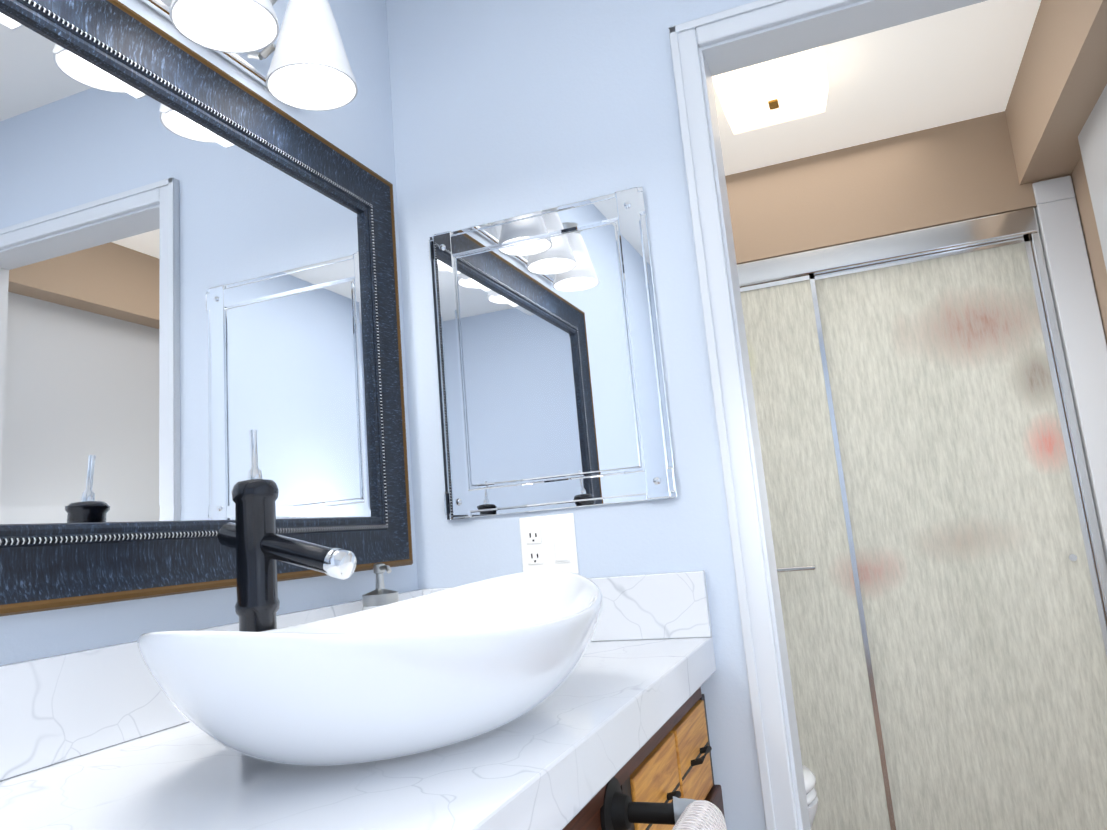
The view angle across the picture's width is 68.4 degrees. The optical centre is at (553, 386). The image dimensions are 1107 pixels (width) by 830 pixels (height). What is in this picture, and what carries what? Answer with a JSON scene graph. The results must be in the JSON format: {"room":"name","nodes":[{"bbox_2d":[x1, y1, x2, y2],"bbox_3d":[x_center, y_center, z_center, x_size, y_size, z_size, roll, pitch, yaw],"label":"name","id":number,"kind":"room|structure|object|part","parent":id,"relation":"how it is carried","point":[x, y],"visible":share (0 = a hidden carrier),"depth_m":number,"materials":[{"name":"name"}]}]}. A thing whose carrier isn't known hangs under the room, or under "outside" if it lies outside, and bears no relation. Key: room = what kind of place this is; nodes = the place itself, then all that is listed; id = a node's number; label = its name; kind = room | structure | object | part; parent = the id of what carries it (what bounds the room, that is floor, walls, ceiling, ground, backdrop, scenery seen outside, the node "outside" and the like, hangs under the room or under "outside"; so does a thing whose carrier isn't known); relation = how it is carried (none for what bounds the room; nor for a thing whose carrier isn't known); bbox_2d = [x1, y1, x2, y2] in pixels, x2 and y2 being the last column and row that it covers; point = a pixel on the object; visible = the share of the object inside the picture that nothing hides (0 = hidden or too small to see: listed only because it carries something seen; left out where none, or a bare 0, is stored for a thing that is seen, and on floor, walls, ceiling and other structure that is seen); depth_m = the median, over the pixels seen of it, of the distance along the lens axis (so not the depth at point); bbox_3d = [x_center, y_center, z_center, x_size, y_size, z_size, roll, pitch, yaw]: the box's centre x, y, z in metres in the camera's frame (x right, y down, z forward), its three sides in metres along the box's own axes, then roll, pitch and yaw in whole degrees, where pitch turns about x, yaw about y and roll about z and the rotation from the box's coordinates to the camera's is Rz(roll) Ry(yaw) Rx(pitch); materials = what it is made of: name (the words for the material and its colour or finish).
{"room":"bathroom","nodes":[
{"label":"bathroom","id":0,"kind":"room"},
{"bbox_2d":[0,0,417,664],"bbox_3d":[-0.834,0.044,0.452,0.133,2.440,2.985,-9,-11,20],"label":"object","id":1,"kind":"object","parent":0,"point":[198,268],"depth_m":1.17,"materials":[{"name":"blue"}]},
{"bbox_2d":[141,0,357,110],"bbox_3d":[-0.512,-0.631,1.211,0.198,0.213,0.635,-9,-11,20],"label":"light","id":2,"kind":"object","parent":1,"relation":"attached to","point":[303,63],"visible":1,"depth_m":1.33,"materials":[{"name":"white glass"}]},
{"bbox_3d":[-0.485,-0.609,1.202,0.148,0.162,0.148,-9,-11,20],"label":"lamp shade","id":3,"kind":"part","parent":2,"relation":"part of","materials":[{"name":"white glass"}]},
{"bbox_3d":[-0.484,-0.601,1.201,0.060,0.108,0.060,-9,-11,20],"label":"bulb","id":4,"kind":"part","parent":2,"relation":"part of","materials":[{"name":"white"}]},
{"bbox_3d":[-0.461,-0.643,1.414,0.121,0.127,0.013,-9,-11,20],"label":"arm","id":5,"kind":"part","parent":2,"relation":"part of"},
{"bbox_3d":[-0.412,-0.574,1.385,0.060,0.108,0.060,-9,-11,20],"label":"bulb","id":6,"kind":"part","parent":2,"relation":"part of","materials":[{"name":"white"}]},
{"bbox_3d":[-0.413,-0.582,1.386,0.148,0.162,0.148,-9,-11,20],"label":"lamp shade","id":7,"kind":"part","parent":2,"relation":"part of","materials":[{"name":"white glass"}]},
{"bbox_2d":[386,0,765,829],"bbox_3d":[0.393,0.131,1.520,1.449,2.440,0.100,-9,-11,20],"label":"wall","id":8,"kind":"structure","parent":0,"point":[506,108],"depth_m":1.69,"materials":[{"name":"blue paint"}]},
{"bbox_2d":[519,513,578,573],"bbox_3d":[-0.011,0.310,1.593,0.116,0.116,0.010,-9,-11,20],"label":"outlet","id":9,"kind":"object","parent":8,"relation":"attached to","point":[548,542],"visible":0.96,"depth_m":1.59,"materials":[{"name":"white plastic"}]},
{"bbox_2d":[525,528,541,544],"bbox_3d":[-0.039,0.294,1.605,0.032,0.028,0.002,-9,-11,20],"label":"socket","id":10,"kind":"object","parent":9,"relation":"attached to","point":[533,536],"depth_m":1.60,"materials":[{"name":"white plastic"}]},
{"bbox_2d":[527,549,543,564],"bbox_3d":[-0.036,0.333,1.597,0.032,0.028,0.002,-9,-11,20],"label":"socket","id":11,"kind":"object","parent":9,"relation":"attached to","point":[534,556],"depth_m":1.60,"materials":[{"name":"white plastic"}]},
{"bbox_3d":[0.015,0.306,1.582,0.034,0.070,0.002,-9,-11,20],"label":"rocker frame","id":12,"kind":"part","parent":9,"relation":"part of","materials":[{"name":"white plastic"}]},
{"bbox_2d":[428,187,677,519],"bbox_3d":[-0.022,-0.063,1.649,0.486,0.617,0.014,-9,-11,20],"label":"mirror","id":13,"kind":"object","parent":8,"relation":"attached to","point":[552,388],"visible":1,"depth_m":1.64,"materials":[{"name":"silver glass"}]},
{"bbox_2d":[424,570,711,641],"bbox_3d":[0.009,0.430,1.561,0.578,0.114,0.020,-9,-11,20],"label":"backsplash","id":14,"kind":"structure","parent":8,"relation":"attached to","point":[675,604],"depth_m":1.49,"materials":[{"name":"white stone"}]},
{"bbox_2d":[668,0,987,829],"bbox_3d":[0.727,0.253,1.361,0.831,2.088,0.127,-9,-11,20],"label":"door frame","id":15,"kind":"structure","parent":8,"relation":"attached to","point":[774,728],"depth_m":1.52,"materials":[{"name":"grey"}]},
{"bbox_2d":[713,0,1040,175],"bbox_3d":[0.729,-0.876,2.683,1.559,0.310,2.015,-9,-11,20],"label":"ceiling","id":16,"kind":"structure","parent":0,"point":[953,66],"depth_m":2.22,"materials":[{"name":"white paint"}]},
{"bbox_2d":[712,46,828,134],"bbox_3d":[0.565,-0.765,2.110,0.280,0.082,0.280,-9,-11,20],"label":"ceiling light","id":17,"kind":"object","parent":16,"relation":"attached to","point":[777,91],"visible":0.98,"depth_m":2.05,"materials":[{"name":"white glass"}]},
{"bbox_2d":[725,111,1075,263],"bbox_3d":[0.768,-0.569,2.661,1.559,0.305,0.100,-9,-11,20],"label":"wall","id":18,"kind":"structure","parent":0,"point":[950,173],"depth_m":2.52,"materials":[{"name":"beige paint"}]},
{"bbox_2d":[1005,0,1106,184],"bbox_3d":[1.230,-0.780,1.920,0.130,0.234,0.988,-9,-11,20],"label":"bulkhead","id":19,"kind":"object","parent":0,"point":[1060,83],"visible":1,"depth_m":1.95,"materials":[{"name":"beige paint"}]},
{"bbox_2d":[1071,156,1106,343],"bbox_3d":[1.598,0.148,2.191,0.100,2.440,2.015,-9,-11,20],"label":"wall","id":20,"kind":"structure","parent":0,"point":[1089,228],"depth_m":2.23,"materials":[{"name":"beige paint"}]},
{"bbox_3d":[0.393,1.290,0.879,1.759,0.060,5.000,-9,-11,20],"label":"floor","id":21,"kind":"structure","parent":0,"visible":0},
{"bbox_2d":[552,666,724,829],"bbox_3d":[-0.271,0.814,0.492,0.670,0.849,2.078,-9,-11,20],"label":"bathroom vanity","id":22,"kind":"object","parent":21,"relation":"on","point":[670,768],"depth_m":1.08,"materials":[{"name":"wood"}]},
{"bbox_2d":[0,634,715,829],"bbox_3d":[-0.370,0.394,0.585,0.598,0.098,2.104,-9,-11,20],"label":"countertop","id":23,"kind":"structure","parent":22,"relation":"on","point":[526,773],"depth_m":0.77,"materials":[{"name":"white stone"}]},
{"bbox_2d":[0,589,423,777],"bbox_3d":[-0.647,0.331,0.704,0.020,0.114,2.104,-9,-11,20],"label":"backsplash","id":24,"kind":"structure","parent":23,"relation":"on","point":[53,708],"depth_m":0.94,"materials":[{"name":"white stone"}]},
{"bbox_2d":[218,430,356,631],"bbox_3d":[-0.336,0.231,1.024,0.198,0.370,0.062,-9,-11,20],"label":"faucet","id":25,"kind":"object","parent":23,"relation":"on","point":[256,541],"visible":0.73,"depth_m":1.02,"materials":[{"name":"black metal"},{"name":"chrome"}]},
{"bbox_3d":[-0.391,0.089,1.066,0.018,0.067,0.017,-9,-11,20],"label":"lever","id":26,"kind":"part","parent":25,"relation":"part of","materials":[{"name":"silver metal"}]},
{"bbox_3d":[-0.338,0.206,1.028,0.198,0.084,0.035,-9,-11,20],"label":"spout","id":27,"kind":"part","parent":25,"relation":"part of","materials":[{"name":"black metal"}]},
{"bbox_2d":[137,570,602,766],"bbox_3d":[-0.162,0.311,0.929,0.411,0.151,0.626,-9,-11,20],"label":"sink","id":28,"kind":"object","parent":23,"relation":"in","point":[435,670],"visible":1,"depth_m":0.72,"materials":[{"name":"white ceramic"}]},
{"bbox_2d":[362,563,398,610],"bbox_3d":[-0.297,0.397,1.417,0.073,0.178,0.068,-9,-11,20],"label":"soap dispenser","id":29,"kind":"object","parent":23,"relation":"on","point":[379,595],"visible":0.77,"depth_m":1.40,"materials":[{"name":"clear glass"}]},
{"bbox_3d":[0.136,0.569,1.101,0.020,0.140,0.224,-9,-11,20],"label":"drawer","id":30,"kind":"part","parent":22,"relation":"part of","materials":[{"name":"brown wood"}]},
{"bbox_3d":[0.153,0.561,1.095,0.020,0.013,0.079,-9,-11,20],"label":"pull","id":31,"kind":"part","parent":22,"relation":"part of","materials":[{"name":"black metal"}]},
{"bbox_3d":[0.220,0.600,1.313,0.020,0.140,0.212,-9,-11,20],"label":"drawer","id":32,"kind":"part","parent":22,"relation":"part of","materials":[{"name":"brown wood"}]},
{"bbox_2d":[672,800,726,829],"bbox_3d":[0.152,0.687,0.756,0.065,0.517,0.181,-9,-11,20],"label":"towel","id":33,"kind":"object","parent":22,"relation":"hanging from","point":[701,815],"visible":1,"depth_m":0.84,"materials":[{"name":"fabric"}]},
{"bbox_3d":[0.237,0.592,1.307,0.020,0.013,0.079,-9,-11,20],"label":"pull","id":34,"kind":"part","parent":22,"relation":"part of","materials":[{"name":"black metal"}]},
{"bbox_2d":[802,764,817,827],"bbox_3d":[0.320,1.049,2.071,0.682,0.846,0.391,-9,-11,20],"label":"toilet","id":35,"kind":"object","parent":21,"relation":"on","point":[810,784],"visible":0.12,"depth_m":1.93,"materials":[{"name":"white ceramic"}]},
{"bbox_2d":[737,176,1106,829],"bbox_3d":[0.855,0.490,2.457,1.553,1.989,0.147,-9,-11,20],"label":"shower enclosure","id":36,"kind":"object","parent":21,"relation":"on","point":[931,407],"visible":0.56,"depth_m":2.35,"materials":[{"name":"grey glass"}]},
{"bbox_3d":[0.478,-0.294,2.701,0.743,0.014,0.014,-9,-11,20],"label":"frame","id":37,"kind":"part","parent":36,"relation":"part of","materials":[{"name":"silver metal"}]},
{"bbox_3d":[0.761,0.540,2.433,0.047,0.014,0.049,-9,-11,20],"label":"towel bar post","id":38,"kind":"part","parent":36,"relation":"part of","materials":[{"name":"silver metal"}]},
{"bbox_3d":[0.853,0.497,2.457,0.014,1.716,0.014,-9,-11,20],"label":"frame","id":39,"kind":"part","parent":36,"relation":"part of","materials":[{"name":"silver metal"}]},
{"bbox_3d":[0.889,0.488,2.425,0.014,1.716,0.014,-9,-11,20],"label":"frame","id":40,"kind":"part","parent":36,"relation":"part of","materials":[{"name":"silver metal"}]},
{"bbox_3d":[0.758,-0.382,2.615,1.395,0.076,0.058,-9,-11,20],"label":"rail","id":41,"kind":"part","parent":36,"relation":"part of","materials":[{"name":"silver metal"}]},
{"bbox_3d":[1.082,-0.383,2.496,0.664,0.014,0.014,-9,-11,20],"label":"frame","id":42,"kind":"part","parent":36,"relation":"part of","materials":[{"name":"silver metal"}]},
{"bbox_3d":[1.456,0.405,2.233,0.014,1.716,0.014,-9,-11,20],"label":"frame","id":43,"kind":"part","parent":36,"relation":"part of","materials":[{"name":"silver metal"}]},
{"bbox_3d":[1.415,0.466,2.223,0.020,0.020,0.018,-9,-11,20],"label":"knob","id":44,"kind":"part","parent":36,"relation":"part of","materials":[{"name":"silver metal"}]},
{"bbox_3d":[1.163,0.013,1.235,0.210,2.440,0.100,-9,-11,20],"label":"wall","id":45,"kind":"structure","parent":0,"visible":0},
{"bbox_2d":[1078,84,1106,270],"bbox_3d":[1.315,0.271,1.584,0.035,2.008,0.700,-9,-11,20],"label":"door leaf","id":46,"kind":"structure","parent":45,"relation":"in","point":[1092,137],"depth_m":1.98,"materials":[{"name":"grey"}]}
]}

